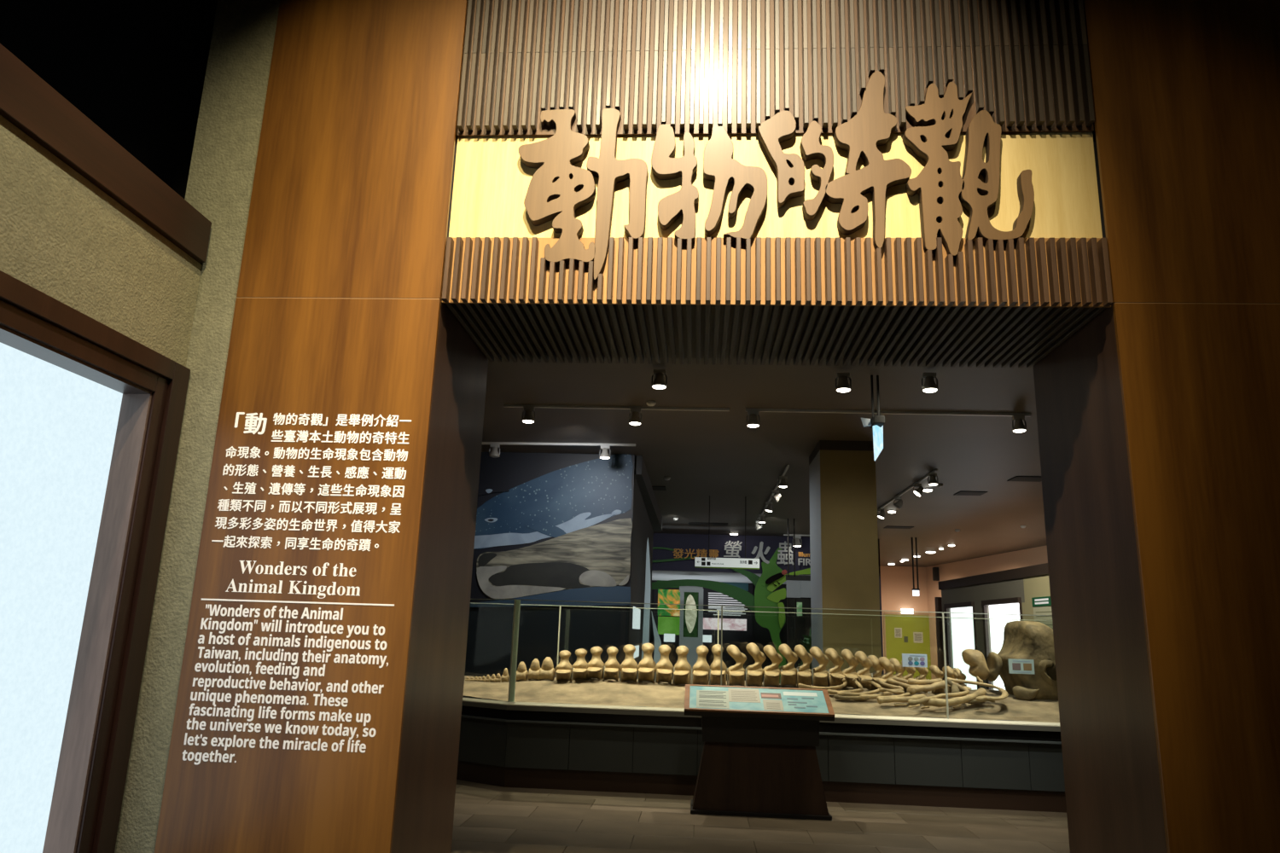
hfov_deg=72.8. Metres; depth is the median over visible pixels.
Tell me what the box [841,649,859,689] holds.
vertebra
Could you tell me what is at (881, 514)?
lamp
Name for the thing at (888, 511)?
recessed light
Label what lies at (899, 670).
vertebra
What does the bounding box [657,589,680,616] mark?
photo
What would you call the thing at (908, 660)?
card
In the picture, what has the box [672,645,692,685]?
vertebra
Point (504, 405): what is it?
track
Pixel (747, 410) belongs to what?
track
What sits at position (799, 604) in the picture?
poster
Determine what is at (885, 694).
rib
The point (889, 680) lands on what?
bone
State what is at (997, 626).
window
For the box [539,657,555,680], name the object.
vertebra
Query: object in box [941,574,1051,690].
wall
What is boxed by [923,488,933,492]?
recessed light
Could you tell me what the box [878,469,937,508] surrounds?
track
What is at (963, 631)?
window
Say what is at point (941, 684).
bone
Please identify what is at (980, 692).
bone
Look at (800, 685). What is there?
rib
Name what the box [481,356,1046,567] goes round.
ceiling
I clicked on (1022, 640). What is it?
skull
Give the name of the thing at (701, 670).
vertebra
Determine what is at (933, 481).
lamp
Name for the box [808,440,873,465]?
trim
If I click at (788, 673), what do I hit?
vertebra
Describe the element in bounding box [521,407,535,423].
lamp
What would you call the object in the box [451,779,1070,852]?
floor
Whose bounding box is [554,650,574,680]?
vertebra
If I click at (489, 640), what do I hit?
wall
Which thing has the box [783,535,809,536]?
track
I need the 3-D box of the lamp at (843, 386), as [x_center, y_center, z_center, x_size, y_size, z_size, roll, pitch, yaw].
[1.940,-0.422,8.290,0.152,0.181,0.146,1,-13,4]
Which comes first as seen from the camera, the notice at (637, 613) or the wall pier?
the wall pier
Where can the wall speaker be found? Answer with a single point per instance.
(935, 570)
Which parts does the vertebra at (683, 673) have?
support rod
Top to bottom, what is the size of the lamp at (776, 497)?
0.214 m
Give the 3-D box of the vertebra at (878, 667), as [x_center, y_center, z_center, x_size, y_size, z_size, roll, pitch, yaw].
[2.545,2.663,9.377,0.170,0.374,0.543,3,-13,1]
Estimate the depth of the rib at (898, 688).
9.00 m
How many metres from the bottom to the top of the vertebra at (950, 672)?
0.306 m
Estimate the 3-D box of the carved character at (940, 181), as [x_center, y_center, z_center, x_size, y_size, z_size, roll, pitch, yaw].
[1.432,-1.126,3.803,0.534,0.839,0.052,1,-13,4]
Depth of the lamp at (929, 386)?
8.18 m
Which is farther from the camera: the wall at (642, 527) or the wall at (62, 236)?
the wall at (642, 527)
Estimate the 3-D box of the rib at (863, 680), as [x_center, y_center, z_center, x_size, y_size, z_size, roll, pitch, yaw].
[2.258,2.697,8.971,0.472,0.183,0.219,8,-15,-26]
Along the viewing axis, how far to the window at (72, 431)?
3.25 m
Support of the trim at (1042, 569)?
on the wall at (1013, 588)
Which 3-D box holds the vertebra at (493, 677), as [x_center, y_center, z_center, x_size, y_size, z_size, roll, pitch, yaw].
[-1.625,2.792,9.631,0.052,0.091,0.076,0,-13,6]
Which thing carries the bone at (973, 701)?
on the bone at (980, 692)
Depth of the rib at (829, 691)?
8.98 m
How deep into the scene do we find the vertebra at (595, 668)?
9.54 m
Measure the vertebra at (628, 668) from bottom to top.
0.405 m
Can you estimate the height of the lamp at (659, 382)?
0.181 m
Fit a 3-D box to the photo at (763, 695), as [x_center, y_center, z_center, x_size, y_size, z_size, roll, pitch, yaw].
[1.185,2.437,7.857,0.182,0.043,0.100,1,-13,4]
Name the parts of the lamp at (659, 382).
bulb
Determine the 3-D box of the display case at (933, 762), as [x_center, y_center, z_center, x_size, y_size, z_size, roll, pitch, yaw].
[1.696,2.871,9.255,9.023,1.782,1.885,1,-13,4]
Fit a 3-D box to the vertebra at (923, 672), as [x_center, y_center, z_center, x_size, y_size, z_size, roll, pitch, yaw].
[3.025,2.694,9.346,0.145,0.335,0.543,1,-13,6]
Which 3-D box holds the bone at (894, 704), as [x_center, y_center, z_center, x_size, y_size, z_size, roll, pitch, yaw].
[2.609,2.785,8.693,0.121,0.024,0.022,2,-13,-3]
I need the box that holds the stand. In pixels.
[684,684,834,820]
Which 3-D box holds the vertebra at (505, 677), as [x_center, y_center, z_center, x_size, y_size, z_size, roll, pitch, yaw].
[-1.490,2.756,9.624,0.066,0.155,0.096,1,-13,5]
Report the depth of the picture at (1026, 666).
8.30 m
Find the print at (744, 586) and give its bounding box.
[724,582,748,591]
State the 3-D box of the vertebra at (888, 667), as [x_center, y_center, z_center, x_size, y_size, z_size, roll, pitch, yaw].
[2.665,2.672,9.358,0.170,0.364,0.543,1,-13,-2]
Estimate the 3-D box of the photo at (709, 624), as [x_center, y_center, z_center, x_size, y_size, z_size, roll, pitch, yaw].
[2.541,5.951,26.140,1.328,0.338,0.030,1,-13,4]
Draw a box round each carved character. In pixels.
[518,107,648,283]
[651,123,767,243]
[757,110,833,221]
[824,70,911,249]
[902,81,1034,258]
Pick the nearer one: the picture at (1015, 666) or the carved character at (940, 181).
the carved character at (940, 181)
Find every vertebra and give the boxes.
[485,674,490,682]
[490,674,495,682]
[494,673,501,682]
[501,668,509,682]
[515,661,528,680]
[528,658,540,680]
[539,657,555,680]
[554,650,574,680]
[571,648,589,680]
[586,646,605,680]
[603,646,621,681]
[619,644,639,682]
[637,643,656,682]
[654,645,674,684]
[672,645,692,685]
[692,645,711,685]
[709,644,728,686]
[726,645,747,686]
[744,642,766,686]
[762,645,782,687]
[778,644,798,686]
[794,645,813,686]
[809,646,829,686]
[825,648,845,688]
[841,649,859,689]
[855,651,872,690]
[866,655,886,690]
[878,657,896,689]
[889,657,907,692]
[901,661,916,692]
[914,667,930,693]
[929,665,945,693]
[942,666,958,693]
[952,668,971,696]
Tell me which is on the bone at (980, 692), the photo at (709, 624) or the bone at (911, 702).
the bone at (911, 702)
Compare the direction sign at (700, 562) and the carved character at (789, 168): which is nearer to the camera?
the carved character at (789, 168)
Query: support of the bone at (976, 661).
on the sand
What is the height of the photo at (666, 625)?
0.527 m
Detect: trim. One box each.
[0,43,211,262]
[634,455,662,530]
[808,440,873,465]
[938,563,1048,589]
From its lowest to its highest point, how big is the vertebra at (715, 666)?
0.444 m
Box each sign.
[694,495,759,570]
[861,375,884,460]
[901,608,913,614]
[1031,596,1051,606]
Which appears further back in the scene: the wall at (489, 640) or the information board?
the information board
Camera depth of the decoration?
21.83 m
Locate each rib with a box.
[797,678,847,690]
[827,678,863,694]
[833,694,868,700]
[837,678,881,696]
[859,692,892,699]
[875,678,903,692]
[892,676,916,685]
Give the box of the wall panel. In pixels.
[651,580,752,680]
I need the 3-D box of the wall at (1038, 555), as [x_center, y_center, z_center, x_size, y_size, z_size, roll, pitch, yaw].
[10.993,3.406,15.057,0.200,4.000,30.000,3,-13,-3]
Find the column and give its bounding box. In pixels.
[808,449,882,687]
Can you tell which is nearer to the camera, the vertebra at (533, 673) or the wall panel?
the vertebra at (533, 673)
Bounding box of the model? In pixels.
[765,570,787,586]
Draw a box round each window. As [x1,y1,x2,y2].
[0,270,190,852]
[943,601,979,689]
[981,597,1023,690]
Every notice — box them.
[632,606,640,629]
[633,645,639,658]
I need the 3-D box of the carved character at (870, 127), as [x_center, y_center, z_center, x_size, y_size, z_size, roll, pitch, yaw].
[1.002,-1.178,3.844,0.373,0.865,0.052,1,-13,4]
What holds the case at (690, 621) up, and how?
on the floor
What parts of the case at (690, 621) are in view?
frame, frame, frame, frame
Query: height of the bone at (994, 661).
0.314 m
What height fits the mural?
2.236 m
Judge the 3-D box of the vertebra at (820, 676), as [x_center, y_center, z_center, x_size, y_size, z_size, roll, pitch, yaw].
[1.954,2.619,9.439,0.201,0.443,0.543,-1,-14,8]
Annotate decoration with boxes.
[651,546,810,683]
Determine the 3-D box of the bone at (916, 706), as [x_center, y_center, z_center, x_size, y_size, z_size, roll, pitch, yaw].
[2.735,2.791,8.665,0.153,0.034,0.025,9,-15,-27]
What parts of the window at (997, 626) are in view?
frame, frame, frame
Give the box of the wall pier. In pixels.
[114,0,279,852]
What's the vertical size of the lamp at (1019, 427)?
0.181 m
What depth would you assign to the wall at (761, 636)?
26.09 m
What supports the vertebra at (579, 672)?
on the sand
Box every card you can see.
[901,653,927,667]
[1008,658,1034,674]
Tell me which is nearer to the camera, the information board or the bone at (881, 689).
the bone at (881, 689)
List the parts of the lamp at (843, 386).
bulb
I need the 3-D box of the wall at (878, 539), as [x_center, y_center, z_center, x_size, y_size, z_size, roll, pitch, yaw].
[6.111,5.321,23.825,0.120,4.000,4.500,1,-13,4]
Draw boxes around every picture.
[1012,663,1020,670]
[1023,663,1031,670]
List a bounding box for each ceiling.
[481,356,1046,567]
[651,570,810,584]
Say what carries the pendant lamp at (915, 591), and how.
hanging from the ceiling at (715, 455)
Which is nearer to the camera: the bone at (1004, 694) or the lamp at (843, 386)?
the lamp at (843, 386)
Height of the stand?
1.042 m
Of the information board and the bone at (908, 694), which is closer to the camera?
the bone at (908, 694)
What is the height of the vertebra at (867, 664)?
0.403 m
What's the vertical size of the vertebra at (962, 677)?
0.286 m
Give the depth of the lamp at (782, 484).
13.70 m
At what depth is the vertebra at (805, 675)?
9.39 m
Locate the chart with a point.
(1044, 610)
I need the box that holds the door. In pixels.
[934,597,944,680]
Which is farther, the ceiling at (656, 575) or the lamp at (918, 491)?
the ceiling at (656, 575)
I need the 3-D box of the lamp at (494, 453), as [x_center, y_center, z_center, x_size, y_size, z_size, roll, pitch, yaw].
[-2.017,0.338,12.047,0.152,0.181,0.146,1,-13,4]
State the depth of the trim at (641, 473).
14.74 m
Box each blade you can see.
[641,537,650,659]
[651,610,661,680]
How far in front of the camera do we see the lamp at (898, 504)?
15.36 m
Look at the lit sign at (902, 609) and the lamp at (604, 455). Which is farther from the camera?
the lit sign at (902, 609)
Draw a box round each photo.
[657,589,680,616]
[657,616,680,634]
[703,617,746,630]
[760,692,781,699]
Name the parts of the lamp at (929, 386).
bulb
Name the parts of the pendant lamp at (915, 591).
hanging rod, panel, hanging rod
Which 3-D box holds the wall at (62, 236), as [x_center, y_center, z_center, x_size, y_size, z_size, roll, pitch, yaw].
[-2.312,0.171,1.149,0.250,3.050,5.014,1,-13,4]
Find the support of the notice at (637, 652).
attached to the wall at (642, 527)
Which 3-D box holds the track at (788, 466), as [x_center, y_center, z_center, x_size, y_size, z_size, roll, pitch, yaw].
[2.429,1.369,16.252,0.032,0.030,6.772,1,-13,4]
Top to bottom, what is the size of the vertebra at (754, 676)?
0.479 m
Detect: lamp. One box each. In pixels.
[488,444,500,458]
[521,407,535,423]
[599,445,610,459]
[628,408,642,425]
[651,369,667,389]
[746,411,760,427]
[754,521,762,530]
[758,514,766,523]
[764,501,773,511]
[770,489,781,502]
[778,476,787,488]
[792,535,802,546]
[835,372,851,392]
[877,508,884,518]
[893,497,902,509]
[911,537,919,596]
[913,483,924,496]
[921,372,938,392]
[927,473,938,485]
[1012,415,1026,432]
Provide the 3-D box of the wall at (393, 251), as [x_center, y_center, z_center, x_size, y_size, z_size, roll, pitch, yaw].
[0.309,-0.837,4.242,12.000,6.600,0.914,1,-13,4]
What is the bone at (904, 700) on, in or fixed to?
on the sand
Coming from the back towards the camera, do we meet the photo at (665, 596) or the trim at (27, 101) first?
the photo at (665, 596)
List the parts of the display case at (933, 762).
panel, panel, panel, panel, panel, panel, panel, panel, panel, panel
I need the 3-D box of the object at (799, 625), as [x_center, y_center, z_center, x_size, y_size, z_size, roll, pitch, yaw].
[3.493,3.755,18.775,0.728,3.444,0.664,1,-13,4]
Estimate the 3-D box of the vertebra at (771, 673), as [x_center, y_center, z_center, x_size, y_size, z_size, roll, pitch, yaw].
[1.443,2.610,9.453,0.225,0.449,0.546,-1,-14,14]
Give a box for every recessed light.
[887,510,896,513]
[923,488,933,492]
[925,551,936,553]
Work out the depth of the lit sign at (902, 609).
29.61 m
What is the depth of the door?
21.95 m
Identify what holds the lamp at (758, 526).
attached to the track at (788, 466)
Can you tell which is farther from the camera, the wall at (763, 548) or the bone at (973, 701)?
the wall at (763, 548)
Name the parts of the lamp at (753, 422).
bulb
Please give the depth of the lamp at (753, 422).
9.78 m
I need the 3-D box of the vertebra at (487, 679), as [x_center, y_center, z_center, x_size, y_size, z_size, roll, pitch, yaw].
[-1.684,2.791,9.619,0.047,0.082,0.069,2,-13,2]
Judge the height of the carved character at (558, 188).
0.843 m
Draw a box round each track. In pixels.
[482,442,635,446]
[503,404,729,411]
[745,408,1031,416]
[756,465,789,521]
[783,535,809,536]
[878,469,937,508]
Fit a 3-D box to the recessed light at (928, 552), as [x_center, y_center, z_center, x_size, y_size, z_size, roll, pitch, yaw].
[8.303,3.597,24.819,0.325,0.050,0.325,1,-13,4]
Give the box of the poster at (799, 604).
[797,602,802,616]
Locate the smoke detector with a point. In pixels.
(648, 403)
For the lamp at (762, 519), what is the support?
attached to the track at (788, 466)
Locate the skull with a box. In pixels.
[997,620,1058,701]
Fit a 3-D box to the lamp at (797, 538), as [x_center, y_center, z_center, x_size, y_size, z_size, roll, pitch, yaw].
[3.938,2.883,21.782,0.231,0.275,0.221,1,-13,4]
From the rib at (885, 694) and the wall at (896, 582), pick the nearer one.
the rib at (885, 694)
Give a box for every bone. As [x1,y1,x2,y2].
[876,692,910,700]
[877,693,925,704]
[878,687,904,694]
[886,678,917,687]
[894,704,907,705]
[906,680,945,695]
[907,678,942,685]
[907,681,969,705]
[907,704,919,708]
[922,687,986,707]
[947,677,1008,701]
[947,680,960,693]
[961,649,989,680]
[967,699,994,703]
[986,651,1002,681]
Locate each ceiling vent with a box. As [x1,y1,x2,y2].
[688,522,727,525]
[884,525,913,529]
[953,490,987,495]
[1006,476,1041,482]
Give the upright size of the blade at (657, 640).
1.860 m
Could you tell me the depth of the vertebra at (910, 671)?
9.31 m
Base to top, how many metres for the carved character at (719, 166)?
0.564 m
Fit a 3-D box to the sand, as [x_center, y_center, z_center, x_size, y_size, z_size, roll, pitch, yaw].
[1.701,2.876,9.246,8.900,0.202,1.760,1,-13,4]
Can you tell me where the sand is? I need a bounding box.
[462,675,1059,722]
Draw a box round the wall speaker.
[932,567,939,581]
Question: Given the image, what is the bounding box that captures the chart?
[1033,606,1053,629]
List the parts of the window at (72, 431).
glass pane, frame, frame, frame, frame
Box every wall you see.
[0,0,1279,852]
[0,115,202,849]
[464,452,634,679]
[627,454,653,679]
[650,580,810,682]
[651,533,880,576]
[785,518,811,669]
[878,539,884,674]
[880,565,928,674]
[925,545,1047,680]
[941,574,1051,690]
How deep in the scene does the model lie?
21.69 m
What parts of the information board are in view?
frame, frame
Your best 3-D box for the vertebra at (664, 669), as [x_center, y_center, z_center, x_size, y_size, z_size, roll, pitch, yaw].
[0.271,2.608,9.528,0.221,0.414,0.543,2,-13,0]
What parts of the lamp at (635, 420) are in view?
bulb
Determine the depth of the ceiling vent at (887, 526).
19.68 m
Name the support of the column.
on the floor
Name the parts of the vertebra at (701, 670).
support rod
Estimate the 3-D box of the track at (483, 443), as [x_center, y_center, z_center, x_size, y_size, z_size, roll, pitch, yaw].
[-1.339,0.242,12.006,2.575,0.030,0.032,1,-13,6]
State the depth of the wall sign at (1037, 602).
15.73 m
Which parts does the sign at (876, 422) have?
hanging rod, panel, hanging rod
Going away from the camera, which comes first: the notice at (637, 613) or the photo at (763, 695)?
the photo at (763, 695)
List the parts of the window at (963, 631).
frame, frame, frame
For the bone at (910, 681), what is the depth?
9.01 m
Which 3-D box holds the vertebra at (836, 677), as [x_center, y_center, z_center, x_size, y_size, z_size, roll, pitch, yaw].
[2.115,2.625,9.425,0.189,0.423,0.543,2,-13,-1]
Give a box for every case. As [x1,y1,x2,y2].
[456,599,1066,813]
[679,586,703,680]
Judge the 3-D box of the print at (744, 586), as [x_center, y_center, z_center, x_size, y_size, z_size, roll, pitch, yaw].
[2.746,4.861,26.387,1.083,0.230,0.030,1,-13,4]
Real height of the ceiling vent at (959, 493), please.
0.022 m
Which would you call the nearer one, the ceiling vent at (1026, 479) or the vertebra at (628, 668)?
the vertebra at (628, 668)
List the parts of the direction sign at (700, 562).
hanging rod, hanging rod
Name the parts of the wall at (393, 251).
wood panel, wood panel, reveal panel, reveal panel, wood panel, wood panel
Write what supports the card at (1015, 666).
attached to the display case at (933, 762)
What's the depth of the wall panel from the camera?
26.18 m
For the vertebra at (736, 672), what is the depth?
9.43 m
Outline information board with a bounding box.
[883,612,931,680]
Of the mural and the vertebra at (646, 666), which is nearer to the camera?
the vertebra at (646, 666)
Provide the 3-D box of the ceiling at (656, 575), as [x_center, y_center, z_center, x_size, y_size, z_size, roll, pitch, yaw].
[2.517,4.219,24.453,7.213,0.100,4.250,1,-13,4]
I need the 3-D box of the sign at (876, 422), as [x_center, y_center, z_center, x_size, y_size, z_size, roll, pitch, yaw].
[2.239,-0.075,8.349,0.234,0.870,0.240,1,-13,4]
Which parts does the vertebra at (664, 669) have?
support rod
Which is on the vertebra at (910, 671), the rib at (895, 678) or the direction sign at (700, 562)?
the rib at (895, 678)
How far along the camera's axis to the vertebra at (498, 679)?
9.61 m
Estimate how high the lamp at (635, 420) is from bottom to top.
0.181 m
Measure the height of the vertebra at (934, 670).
0.306 m
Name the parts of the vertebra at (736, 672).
support rod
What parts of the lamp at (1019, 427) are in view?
bulb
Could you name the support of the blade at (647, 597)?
on the floor
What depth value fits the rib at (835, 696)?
8.84 m
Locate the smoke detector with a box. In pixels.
[645,401,656,406]
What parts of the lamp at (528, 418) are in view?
bulb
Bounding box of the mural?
[469,453,634,608]
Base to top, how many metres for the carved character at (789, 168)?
0.516 m
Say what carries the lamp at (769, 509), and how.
attached to the track at (788, 466)
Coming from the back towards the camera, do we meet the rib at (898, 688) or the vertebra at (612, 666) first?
the vertebra at (612, 666)
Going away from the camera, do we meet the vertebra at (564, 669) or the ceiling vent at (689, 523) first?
the vertebra at (564, 669)
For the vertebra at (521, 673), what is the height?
0.212 m

